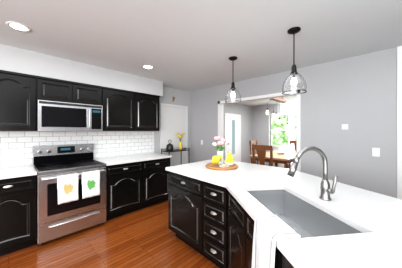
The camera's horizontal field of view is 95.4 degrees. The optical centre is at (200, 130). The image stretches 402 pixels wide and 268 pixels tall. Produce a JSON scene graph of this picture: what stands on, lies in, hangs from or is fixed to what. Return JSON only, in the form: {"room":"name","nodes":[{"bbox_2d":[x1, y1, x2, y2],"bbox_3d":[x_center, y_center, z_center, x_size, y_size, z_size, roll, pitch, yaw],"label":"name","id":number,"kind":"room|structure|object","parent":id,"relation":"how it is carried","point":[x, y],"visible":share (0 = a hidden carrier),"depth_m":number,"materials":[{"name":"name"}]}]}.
{"room":"kitchen","nodes":[
{"label":"kitchen","id":0,"kind":"room"},
{"bbox_2d":[0,44,162,96],"bbox_3d":[-2.635,-0.893,2.202,0.323,0.312,4.955,0,0,44],"label":"soffit","id":1,"kind":"structure","parent":0,"point":[17,60],"depth_m":2.71,"materials":[{"name":"paint"}]},
{"bbox_2d":[3,86,189,167],"bbox_3d":[-2.405,0.175,2.753,0.100,2.450,6.270,0,0,44],"label":"wall","id":2,"kind":"structure","parent":0,"point":[182,97],"depth_m":4.50,"materials":[{"name":"grey paint"}]},
{"bbox_2d":[0,70,39,130],"bbox_3d":[-2.490,-0.364,2.342,0.337,0.730,0.548,0,0,44],"label":"upper cabinet","id":3,"kind":"object","parent":2,"relation":"attached to","point":[21,94],"depth_m":2.30,"materials":[{"name":"black wood"}]},
{"bbox_2d":[40,76,79,103],"bbox_3d":[-2.146,-0.572,2.704,0.337,0.315,0.450,0,0,44],"label":"upper cabinet","id":4,"kind":"object","parent":2,"relation":"attached to","point":[51,89],"depth_m":2.60,"materials":[{"name":"black wood"}]},
{"bbox_2d":[36,100,102,130],"bbox_3d":[-1.987,-0.205,2.796,0.422,0.410,0.786,0,0,44],"label":"microwave","id":5,"kind":"object","parent":4,"relation":"attached to","point":[57,116],"visible":0.92,"depth_m":2.62,"materials":[{"name":"silver metal"}]},
{"bbox_2d":[0,131,153,167],"bbox_3d":[-2.754,0.233,2.305,0.008,0.505,4.940,0,0,44],"label":"backsplash","id":6,"kind":"structure","parent":2,"relation":"attached to","point":[16,148],"depth_m":3.00,"materials":[{"name":"tile"}]},
{"bbox_2d":[80,83,103,105],"bbox_3d":[-1.902,-0.572,2.960,0.337,0.315,0.450,0,0,44],"label":"upper cabinet","id":7,"kind":"object","parent":2,"relation":"attached to","point":[89,94],"depth_m":2.90,"materials":[{"name":"black wood"}]},
{"bbox_2d":[103,87,139,129],"bbox_3d":[-1.533,-0.364,3.347,0.337,0.730,0.620,0,0,44],"label":"upper cabinet","id":8,"kind":"object","parent":2,"relation":"attached to","point":[121,108],"depth_m":3.24,"materials":[{"name":"black wood"}]},
{"bbox_2d":[140,94,159,129],"bbox_3d":[-1.190,-0.364,3.707,0.337,0.730,0.612,0,0,44],"label":"upper cabinet","id":9,"kind":"object","parent":2,"relation":"attached to","point":[149,103],"depth_m":3.64,"materials":[{"name":"black wood"}]},
{"bbox_2d":[160,103,187,165],"bbox_3d":[-0.616,0.378,4.495,0.082,2.045,0.840,0,0,44],"label":"pantry door","id":10,"kind":"structure","parent":2,"relation":"in","point":[173,120],"depth_m":4.50,"materials":[{"name":"white paint"}]},
{"bbox_2d":[0,170,296,267],"bbox_3d":[1.255,1.450,2.188,7.000,0.100,10.700,0,0,44],"label":"floor","id":11,"kind":"structure","parent":0,"point":[146,237],"depth_m":2.16,"materials":[{"name":"brown wood"}]},
{"bbox_2d":[0,165,36,255],"bbox_3d":[-2.522,0.943,2.066,0.672,0.915,0.953,0,0,44],"label":"base cabinet","id":12,"kind":"object","parent":11,"relation":"on","point":[18,207],"visible":1,"depth_m":2.10,"materials":[{"name":"black wood"}]},
{"bbox_2d":[33,143,105,245],"bbox_3d":[-1.888,0.807,2.654,0.756,1.185,0.764,0,0,44],"label":"range","id":13,"kind":"object","parent":11,"relation":"on","point":[71,188],"visible":0.98,"depth_m":2.46,"materials":[{"name":"silver metal"}]},
{"bbox_2d":[57,173,78,204],"bbox_3d":[-1.699,0.732,2.340,0.049,0.346,0.215,0,0,44],"label":"towel","id":14,"kind":"object","parent":13,"relation":"hanging from","point":[67,183],"depth_m":2.33,"materials":[{"name":"white fabric"}]},
{"bbox_2d":[81,170,100,198],"bbox_3d":[-1.519,0.732,2.528,0.049,0.346,0.215,0,0,44],"label":"towel","id":15,"kind":"object","parent":13,"relation":"hanging from","point":[90,179],"depth_m":2.51,"materials":[{"name":"white fabric"}]},
{"bbox_2d":[94,153,171,220],"bbox_3d":[-1.236,0.943,3.416,0.672,0.915,1.228,0,0,44],"label":"base cabinet","id":16,"kind":"object","parent":11,"relation":"on","point":[136,182],"visible":0.92,"depth_m":3.12,"materials":[{"name":"black wood"}]},
{"bbox_2d":[161,132,188,165],"bbox_3d":[-0.588,0.715,4.233,0.310,1.370,0.600,0,0,44],"label":"console table","id":17,"kind":"object","parent":11,"relation":"on","point":[169,148],"visible":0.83,"depth_m":4.18,"materials":[{"name":"metal"}]},
{"bbox_2d":[249,140,269,165],"bbox_3d":[1.953,0.860,6.080,0.538,1.080,0.470,0,0,44],"label":"dining chair","id":18,"kind":"object","parent":11,"relation":"on","point":[251,142],"visible":0.25,"depth_m":6.07,"materials":[{"name":"brown wood"}]},
{"bbox_2d":[252,144,272,165],"bbox_3d":[1.550,0.860,4.353,0.470,1.080,0.538,0,0,44],"label":"dining chair","id":19,"kind":"object","parent":11,"relation":"on","point":[261,151],"visible":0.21,"depth_m":4.16,"materials":[{"name":"brown wood"}]},
{"bbox_2d":[249,150,296,168],"bbox_3d":[2.210,0.990,5.076,1.000,0.820,1.700,0,0,44],"label":"dining table","id":20,"kind":"object","parent":11,"relation":"on","point":[285,158],"visible":0.56,"depth_m":4.59,"materials":[{"name":"brown wood"}]},
{"bbox_2d":[165,146,401,267],"bbox_3d":[0.726,0.754,1.049,1.520,1.292,4.410,0,0,-16],"label":"kitchen island","id":21,"kind":"object","parent":11,"relation":"on","point":[246,215],"visible":1,"depth_m":1.31,"materials":[{"name":"stone"}]},
{"bbox_2d":[206,136,237,169],"bbox_3d":[0.279,0.278,2.468,0.440,0.413,0.440,0,0,44],"label":"fruit tray","id":22,"kind":"object","parent":21,"relation":"on","point":[218,163],"visible":1,"depth_m":2.45,"materials":[{"name":"brown wood"}]},
{"bbox_2d":[251,214,303,267],"bbox_3d":[0.372,0.759,0.926,0.161,0.571,0.210,0,0,-7],"label":"towel","id":23,"kind":"object","parent":21,"relation":"hanging from","point":[269,230],"depth_m":0.90,"materials":[{"name":"white fabric"}]},
{"bbox_2d":[286,146,337,200],"bbox_3d":[0.779,0.296,1.276,0.269,0.378,0.266,0,0,44],"label":"faucet","id":24,"kind":"object","parent":21,"relation":"on","point":[325,189],"depth_m":1.29,"materials":[{"name":"silver metal"}]},
{"bbox_2d":[289,140,296,167],"bbox_3d":[3.064,0.860,5.973,0.470,1.080,0.538,0,0,44],"label":"dining chair","id":25,"kind":"object","parent":11,"relation":"on","point":[294,142],"visible":0.15,"depth_m":6.22,"materials":[{"name":"brown wood"}]},
{"bbox_2d":[0,0,401,105],"bbox_3d":[1.255,-1.100,2.188,7.000,0.100,10.700,0,0,44],"label":"ceiling","id":26,"kind":"structure","parent":0,"point":[190,45],"depth_m":1.99,"materials":[{"name":"white paint"}]},
{"bbox_2d":[6,21,30,31],"bbox_3d":[-1.835,-1.046,1.844,0.183,0.006,0.183,0,0,38],"label":"recessed light","id":27,"kind":"object","parent":26,"relation":"in","point":[18,26],"depth_m":1.83,"materials":[{"name":"white paint"}]},
{"bbox_2d":[142,65,153,68],"bbox_3d":[-0.869,-1.046,3.003,0.183,0.006,0.183,0,0,38],"label":"recessed light","id":28,"kind":"object","parent":26,"relation":"in","point":[144,66],"depth_m":3.01,"materials":[{"name":"white paint"}]},
{"bbox_2d":[225,56,240,103],"bbox_3d":[0.461,-0.731,2.633,0.236,0.636,0.236,0,0,44],"label":"pendant light","id":29,"kind":"object","parent":26,"relation":"hanging from","point":[233,95],"visible":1,"depth_m":2.57,"materials":[{"name":"clear glass"}]},
{"bbox_2d":[266,97,288,129],"bbox_3d":[2.079,-0.540,4.924,0.510,1.020,0.900,0,0,44],"label":"chandelier","id":30,"kind":"object","parent":26,"relation":"hanging from","point":[279,100],"visible":0.88,"depth_m":4.81,"materials":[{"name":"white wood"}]},
{"bbox_2d":[282,27,306,94],"bbox_3d":[0.966,-0.724,1.902,0.236,0.652,0.236,0,0,44],"label":"pendant light","id":31,"kind":"object","parent":26,"relation":"hanging from","point":[294,83],"visible":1,"depth_m":1.86,"materials":[{"name":"clear glass"}]},
{"bbox_2d":[224,103,251,162],"bbox_3d":[0.891,0.175,6.519,0.100,2.450,3.730,0,0,44],"label":"wall","id":32,"kind":"structure","parent":0,"point":[244,111],"depth_m":7.34,"materials":[{"name":"grey paint"}]},
{"bbox_2d":[225,113,240,161],"bbox_3d":[1.208,0.385,6.721,0.074,2.030,1.040,0,0,44],"label":"door","id":33,"kind":"structure","parent":32,"relation":"in","point":[233,134],"depth_m":6.74,"materials":[{"name":"white paint"}]},
{"bbox_2d":[252,102,296,167],"bbox_3d":[3.772,0.175,6.281,4.400,2.450,0.100,0,0,44],"label":"wall","id":34,"kind":"structure","parent":0,"point":[260,126],"depth_m":7.28,"materials":[{"name":"grey paint"}]},
{"bbox_2d":[269,112,289,146],"bbox_3d":[2.993,-0.040,6.985,0.800,1.280,0.075,0,0,44],"label":"window","id":35,"kind":"structure","parent":34,"relation":"in","point":[283,129],"depth_m":7.00,"materials":[{"name":"white paint"}]},
{"bbox_2d":[293,112,296,147],"bbox_3d":[3.630,-0.040,6.378,0.800,1.280,0.075,0,0,44],"label":"window","id":36,"kind":"structure","parent":34,"relation":"in","point":[293,112],"depth_m":6.60,"materials":[{"name":"white paint"}]},
{"bbox_2d":[190,47,396,197],"bbox_3d":[1.917,0.175,2.883,6.600,2.450,0.120,0,0,44],"label":"wall","id":37,"kind":"structure","parent":0,"point":[357,94],"depth_m":2.66,"materials":[{"name":"grey paint"}]},
{"bbox_2d":[218,92,300,171],"bbox_3d":[1.069,0.357,3.691,1.742,2.085,0.144,0,0,44],"label":"trim","id":38,"kind":"structure","parent":37,"relation":"attached to","point":[221,114],"depth_m":3.44,"materials":[{"name":"white paint"}]},
{"bbox_2d":[342,124,347,128],"bbox_3d":[2.075,-0.059,2.638,0.074,0.075,0.014,0,0,44],"label":"switch plate","id":39,"kind":"object","parent":37,"relation":"attached to","point":[344,126],"depth_m":2.64,"materials":[{"name":"white paint"}]},
{"bbox_2d":[372,148,379,156],"bbox_3d":[2.309,0.279,2.415,0.074,0.115,0.014,0,0,44],"label":"switch plate","id":40,"kind":"object","parent":37,"relation":"attached to","point":[375,152],"depth_m":2.41,"materials":[{"name":"white paint"}]},
{"bbox_2d":[397,46,401,199],"bbox_3d":[2.527,0.175,2.292,0.102,2.450,0.135,0,0,44],"label":"trim","id":41,"kind":"structure","parent":37,"relation":"attached to","point":[399,122],"depth_m":2.27,"materials":[{"name":"white paint"}]},
{"label":"outside","id":42,"kind":"structure","parent":0,"visible":0},
{"bbox_2d":[271,114,296,145],"bbox_3d":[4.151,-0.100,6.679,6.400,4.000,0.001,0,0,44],"label":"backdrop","id":43,"kind":"structure","parent":42,"point":[279,137],"depth_m":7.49,"materials":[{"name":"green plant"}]}
]}

